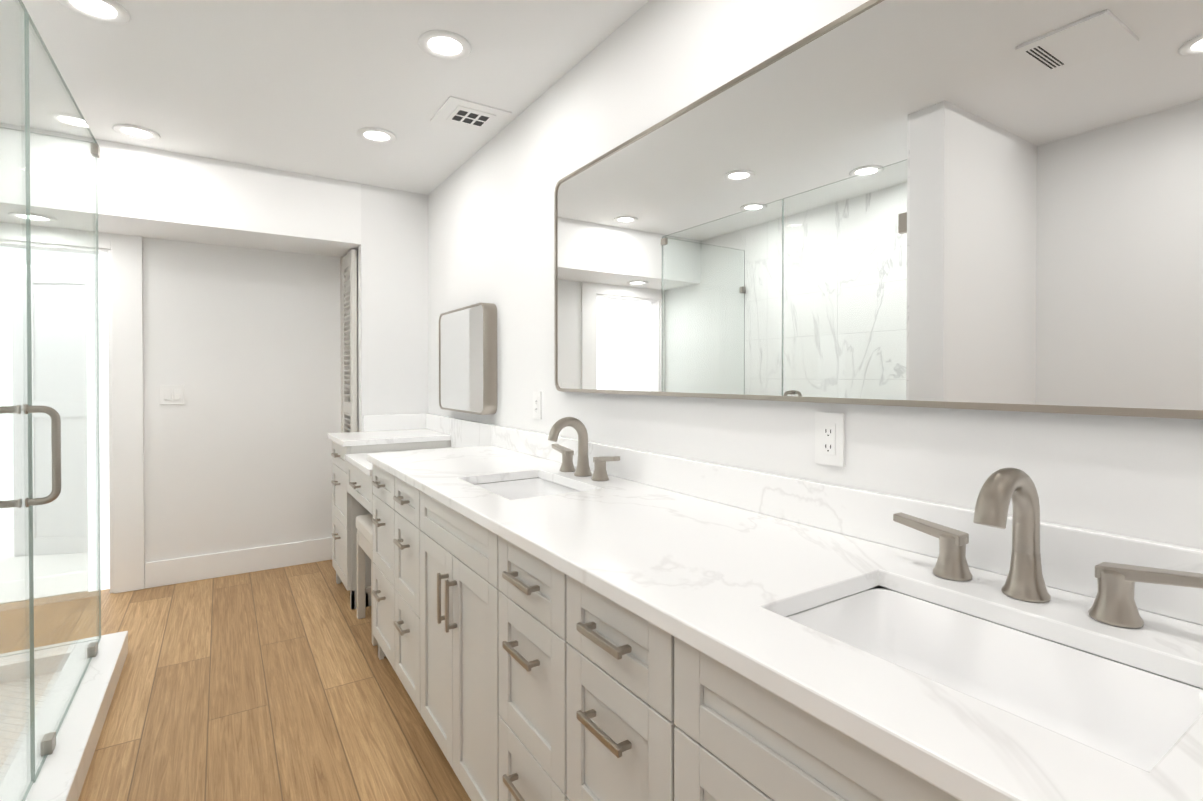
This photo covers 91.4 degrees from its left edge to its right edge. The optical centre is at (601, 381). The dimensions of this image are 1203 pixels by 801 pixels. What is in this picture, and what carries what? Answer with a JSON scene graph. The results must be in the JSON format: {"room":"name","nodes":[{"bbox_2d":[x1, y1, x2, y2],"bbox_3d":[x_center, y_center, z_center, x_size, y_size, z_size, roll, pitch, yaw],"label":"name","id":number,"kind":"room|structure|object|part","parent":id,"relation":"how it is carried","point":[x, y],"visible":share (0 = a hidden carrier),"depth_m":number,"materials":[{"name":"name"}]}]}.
{"room":"bathroom","nodes":[
{"label":"bathroom","id":0,"kind":"room"},
{"bbox_2d":[0,247,79,528],"bbox_3d":[-4.583,-0.016,4.959,3.000,2.420,0.100,0,1,-33],"label":"wall","id":1,"kind":"structure","parent":0,"point":[13,258],"depth_m":4.75,"materials":[{"name":"white paint"}]},
{"bbox_2d":[80,253,109,590],"bbox_3d":[-2.586,-0.004,3.608,0.880,2.420,0.020,0,1,-33],"label":"wall","id":2,"kind":"structure","parent":0,"point":[104,419],"depth_m":3.40,"materials":[{"name":"white paint"}]},
{"bbox_2d":[12,264,87,555],"bbox_3d":[-3.644,0.197,4.092,0.780,2.000,0.066,0,1,-11],"label":"hall door","id":3,"kind":"structure","parent":2,"relation":"in","point":[49,472],"depth_m":4.06,"materials":[{"name":"white paint"}]},
{"bbox_2d":[0,123,360,256],"bbox_3d":[-2.457,-1.026,3.254,2.020,0.370,0.500,0,1,-33],"label":"soffit","id":4,"kind":"structure","parent":0,"point":[154,193],"depth_m":3.18,"materials":[{"name":"white paint"}]},
{"bbox_2d":[8,212,57,222],"bbox_3d":[-2.885,-0.833,2.978,0.184,0.010,0.184,0,1,-33],"label":"recessed light","id":5,"kind":"object","parent":4,"relation":"in","point":[35,216],"depth_m":2.97,"materials":[{"name":"white plastic"}]},
{"bbox_2d":[9,237,358,562],"bbox_3d":[-2.454,-0.004,3.635,2.670,2.420,0.120,0,1,-33],"label":"wall","id":6,"kind":"structure","parent":0,"point":[242,345],"depth_m":3.68,"materials":[{"name":"white paint"}]},
{"bbox_2d":[0,222,144,593],"bbox_3d":[-3.080,0.182,3.219,0.905,2.055,0.138,0,1,-33],"label":"door frame","id":7,"kind":"structure","parent":6,"relation":"attached to","point":[125,403],"depth_m":3.36,"materials":[{"name":"white paint"}]},
{"bbox_2d":[160,385,183,404],"bbox_3d":[-2.556,0.077,3.490,0.116,0.116,0.012,0,1,-33],"label":"light switch","id":8,"kind":"object","parent":6,"relation":"attached to","point":[171,394],"visible":1,"depth_m":3.49,"materials":[{"name":"white plastic"}]},
{"bbox_2d":[145,537,331,588],"bbox_3d":[-2.223,1.130,3.714,1.059,0.150,0.014,0,1,-33],"label":"baseboard","id":9,"kind":"structure","parent":6,"relation":"attached to","point":[188,569],"depth_m":3.65,"materials":[{"name":"white paint"}]},
{"bbox_2d":[0,528,470,800],"bbox_3d":[-2.307,1.265,2.382,3.800,0.104,9.520,0,1,-33],"label":"floor","id":10,"kind":"structure","parent":0,"point":[281,684],"depth_m":2.27,"materials":[{"name":"brown wood"}]},
{"bbox_2d":[0,671,60,779],"bbox_3d":[-2.034,1.210,1.487,0.755,0.030,1.735,0,1,-33],"label":"shower floor","id":11,"kind":"structure","parent":10,"relation":"on","point":[10,733],"depth_m":2.13,"materials":[{"name":"tile"}]},
{"bbox_2d":[0,631,127,800],"bbox_3d":[-2.001,1.174,1.592,0.926,0.100,1.876,0,1,-33],"label":"shower curb","id":12,"kind":"object","parent":10,"relation":"on","point":[62,775],"visible":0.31,"depth_m":1.98,"materials":[{"name":"stone"}]},
{"bbox_2d":[0,438,26,471],"bbox_3d":[-2.390,0.295,2.386,0.076,0.133,0.008,0,1,-33],"label":"glass","id":13,"kind":"object","parent":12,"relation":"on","point":[3,438],"depth_m":2.38,"materials":[{"name":"clear glass"}]},
{"bbox_2d":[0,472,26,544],"bbox_3d":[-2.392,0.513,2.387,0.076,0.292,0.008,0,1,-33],"label":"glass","id":14,"kind":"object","parent":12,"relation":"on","point":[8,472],"depth_m":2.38,"materials":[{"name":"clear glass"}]},
{"bbox_2d":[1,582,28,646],"bbox_3d":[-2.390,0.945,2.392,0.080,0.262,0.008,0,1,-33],"label":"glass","id":15,"kind":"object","parent":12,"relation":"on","point":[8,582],"depth_m":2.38,"materials":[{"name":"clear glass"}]},
{"bbox_2d":[36,435,51,480],"bbox_3d":[-2.314,0.316,2.435,0.047,0.185,0.008,0,1,-33],"label":"glass","id":16,"kind":"object","parent":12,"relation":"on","point":[46,435],"depth_m":2.44,"materials":[{"name":"clear glass"}]},
{"bbox_2d":[44,503,83,551],"bbox_3d":[-2.263,0.612,2.471,0.123,0.207,0.008,0,1,-33],"label":"glass","id":17,"kind":"object","parent":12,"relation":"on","point":[53,503],"depth_m":2.47,"materials":[{"name":"clear glass"}]},
{"bbox_2d":[28,14,100,782],"bbox_3d":[-1.879,0.047,2.079,0.008,2.136,1.077,0,1,-33],"label":"glass panel","id":18,"kind":"object","parent":12,"relation":"on","point":[97,410],"visible":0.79,"depth_m":1.99,"materials":[{"name":"clear glass"}]},
{"bbox_2d":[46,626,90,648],"bbox_3d":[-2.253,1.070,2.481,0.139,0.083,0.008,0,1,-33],"label":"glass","id":19,"kind":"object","parent":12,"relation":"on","point":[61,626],"depth_m":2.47,"materials":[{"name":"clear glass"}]},
{"bbox_2d":[60,518,97,591],"bbox_3d":[-2.224,0.744,2.498,0.119,0.320,0.008,0,1,-33],"label":"glass","id":20,"kind":"object","parent":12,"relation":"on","point":[85,518],"depth_m":2.52,"materials":[{"name":"clear glass"}]},
{"bbox_2d":[356,530,377,645],"bbox_3d":[-1.011,0.984,2.946,0.340,0.455,0.390,0,1,-33],"label":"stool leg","id":21,"kind":"object","parent":10,"relation":"on","point":[364,545],"visible":0.23,"depth_m":2.99,"materials":[{"name":"wood"}]},
{"bbox_2d":[356,514,372,545],"bbox_3d":[-1.011,0.722,2.943,0.350,0.070,0.400,0,1,-33],"label":"seat","id":22,"kind":"object","parent":21,"relation":"on","point":[364,525],"visible":0.19,"depth_m":2.86,"materials":[{"name":"fabric"}]},
{"bbox_2d":[328,413,1202,800],"bbox_3d":[-0.249,0.721,1.911,0.609,1.000,4.177,0,1,-33],"label":"bathroom vanity","id":23,"kind":"object","parent":10,"relation":"on","point":[689,722],"depth_m":1.03,"materials":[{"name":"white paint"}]},
{"bbox_3d":[-0.469,0.654,1.720,0.032,0.470,3.868,0,1,-33],"label":"bathroom vanity handle","id":24,"kind":"part","parent":23,"relation":"part of","materials":[{"name":"silver metal"}]},
{"bbox_2d":[474,478,580,499],"bbox_3d":[-0.230,0.426,1.875,0.316,0.147,0.446,0,1,-33],"label":"sink","id":25,"kind":"object","parent":23,"relation":"in","point":[523,488],"visible":0.08,"depth_m":2.07,"materials":[{"name":"white ceramic"}]},
{"bbox_2d":[548,417,619,480],"bbox_3d":[-0.105,0.219,1.978,0.163,0.202,0.412,0,1,-33],"label":"faucet","id":26,"kind":"object","parent":23,"relation":"on","point":[582,469],"visible":1,"depth_m":1.98,"materials":[{"name":"silver metal"}]},
{"bbox_3d":[-0.245,0.321,1.910,0.599,0.200,4.177,0,1,-33],"label":"bathroom vanity top","id":27,"kind":"part","parent":23,"relation":"part of","materials":[{"name":"white stone"}]},
{"bbox_2d":[786,588,1202,771],"bbox_3d":[0.478,0.435,0.766,0.316,0.147,0.446,0,1,-33],"label":"sink","id":28,"kind":"object","parent":23,"relation":"in","point":[1139,718],"visible":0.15,"depth_m":0.83,"materials":[{"name":"white ceramic"}]},
{"bbox_2d":[893,467,1202,627],"bbox_3d":[0.611,0.229,0.874,0.163,0.202,0.412,0,1,-33],"label":"faucet","id":29,"kind":"object","parent":23,"relation":"on","point":[1114,603],"visible":1,"depth_m":0.87,"materials":[{"name":"silver metal"}]},
{"bbox_2d":[0,0,648,194],"bbox_3d":[-0.864,-1.243,1.174,2.670,0.100,5.960,0,1,-33],"label":"ceiling","id":30,"kind":"structure","parent":0,"point":[310,87],"depth_m":2.28,"materials":[{"name":"white paint"}]},
{"bbox_2d":[57,0,129,23],"bbox_3d":[-1.617,-1.194,1.866,0.184,0.010,0.184,0,1,-33],"label":"recessed light","id":31,"kind":"object","parent":30,"relation":"in","point":[109,11],"visible":1,"depth_m":1.88,"materials":[{"name":"white plastic"}]},
{"bbox_2d":[112,124,160,140],"bbox_3d":[-2.243,-1.202,2.831,0.184,0.010,0.184,0,1,-33],"label":"recessed light","id":32,"kind":"object","parent":30,"relation":"in","point":[136,132],"visible":0.98,"depth_m":2.82,"materials":[{"name":"white plastic"}]},
{"bbox_2d":[356,127,396,143],"bbox_3d":[-1.099,-1.202,2.870,0.184,0.010,0.184,0,1,-33],"label":"recessed light","id":33,"kind":"object","parent":30,"relation":"in","point":[376,135],"visible":0.98,"depth_m":2.87,"materials":[{"name":"white plastic"}]},
{"bbox_2d":[418,30,470,59],"bbox_3d":[-0.557,-1.196,2.089,0.184,0.010,0.184,0,1,-33],"label":"recessed light","id":34,"kind":"object","parent":30,"relation":"in","point":[444,45],"visible":1,"depth_m":2.08,"materials":[{"name":"white plastic"}]},
{"bbox_2d":[430,96,511,134],"bbox_3d":[-0.595,-1.200,2.661,0.280,0.011,0.280,0,1,-33],"label":"ceiling vent","id":35,"kind":"object","parent":30,"relation":"in","point":[456,112],"visible":1,"depth_m":2.64,"materials":[{"name":"white plastic"}]},
{"bbox_2d":[356,184,427,431],"bbox_3d":[-1.379,-0.007,3.962,0.550,2.420,0.500,0,1,-33],"label":"wall","id":36,"kind":"structure","parent":0,"point":[392,253],"depth_m":3.70,"materials":[{"name":"white paint"}]},
{"bbox_2d":[340,256,342,432],"bbox_3d":[-1.750,0.179,3.993,0.038,2.048,0.043,0,1,-33],"label":"trim","id":37,"kind":"structure","parent":36,"relation":"attached to","point":[341,257],"depth_m":3.97,"materials":[{"name":"white paint"}]},
{"bbox_2d":[342,249,357,432],"bbox_3d":[-1.644,0.181,3.831,0.032,2.023,0.335,0,1,-33],"label":"door","id":38,"kind":"structure","parent":36,"relation":"in","point":[349,304],"depth_m":3.75,"materials":[{"name":"white paint"}]},
{"bbox_2d":[428,0,1202,549],"bbox_3d":[0.206,0.011,1.879,0.120,2.420,5.960,0,1,-33],"label":"wall","id":39,"kind":"structure","parent":0,"point":[490,202],"depth_m":1.66,"materials":[{"name":"white paint"}]},
{"bbox_2d":[439,303,496,414],"bbox_3d":[-0.729,-0.115,3.143,0.069,0.550,0.700,0,1,-33],"label":"mirror","id":40,"kind":"object","parent":39,"relation":"attached to","point":[467,359],"visible":1,"depth_m":3.01,"materials":[{"name":"silver metal"}]},
{"bbox_2d":[533,392,541,418],"bbox_3d":[-0.276,0.101,2.503,0.009,0.116,0.072,0,1,-33],"label":"electrical outlet","id":41,"kind":"object","parent":39,"relation":"attached to","point":[537,405],"visible":1,"depth_m":2.49,"materials":[{"name":"white plastic"}]},
{"bbox_2d":[815,412,844,466],"bbox_3d":[0.505,0.126,1.300,0.009,0.116,0.072,0,1,-33],"label":"electrical outlet","id":42,"kind":"object","parent":39,"relation":"attached to","point":[829,438],"visible":1,"depth_m":1.29,"materials":[{"name":"white plastic"}]},
{"bbox_2d":[554,0,1202,418],"bbox_3d":[0.491,-0.364,1.298,0.029,0.820,2.440,0,1,-33],"label":"mirror","id":43,"kind":"object","parent":39,"relation":"attached to","point":[976,204],"visible":1,"depth_m":1.11,"materials":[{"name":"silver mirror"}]},
{"bbox_3d":[-2.016,0.014,1.564,0.910,2.420,1.890,0,1,-33],"label":"tiled wall","id":44,"kind":"structure","parent":0,"visible":0},
{"bbox_2d":[0,0,34,800],"bbox_3d":[-1.381,0.049,1.312,0.008,2.126,0.739,0,1,-33],"label":"shower glass door","id":45,"kind":"structure","parent":44,"relation":"attached to","point":[28,397],"depth_m":1.54,"materials":[{"name":"clear glass"}]},
{"bbox_2d":[0,143,99,756],"bbox_3d":[-1.995,0.061,1.561,0.909,2.124,1.834,0,1,-33],"label":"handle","id":46,"kind":"object","parent":45,"relation":"attached to","point":[53,495],"visible":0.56,"depth_m":1.59,"materials":[{"name":"silver metal"}]}
]}

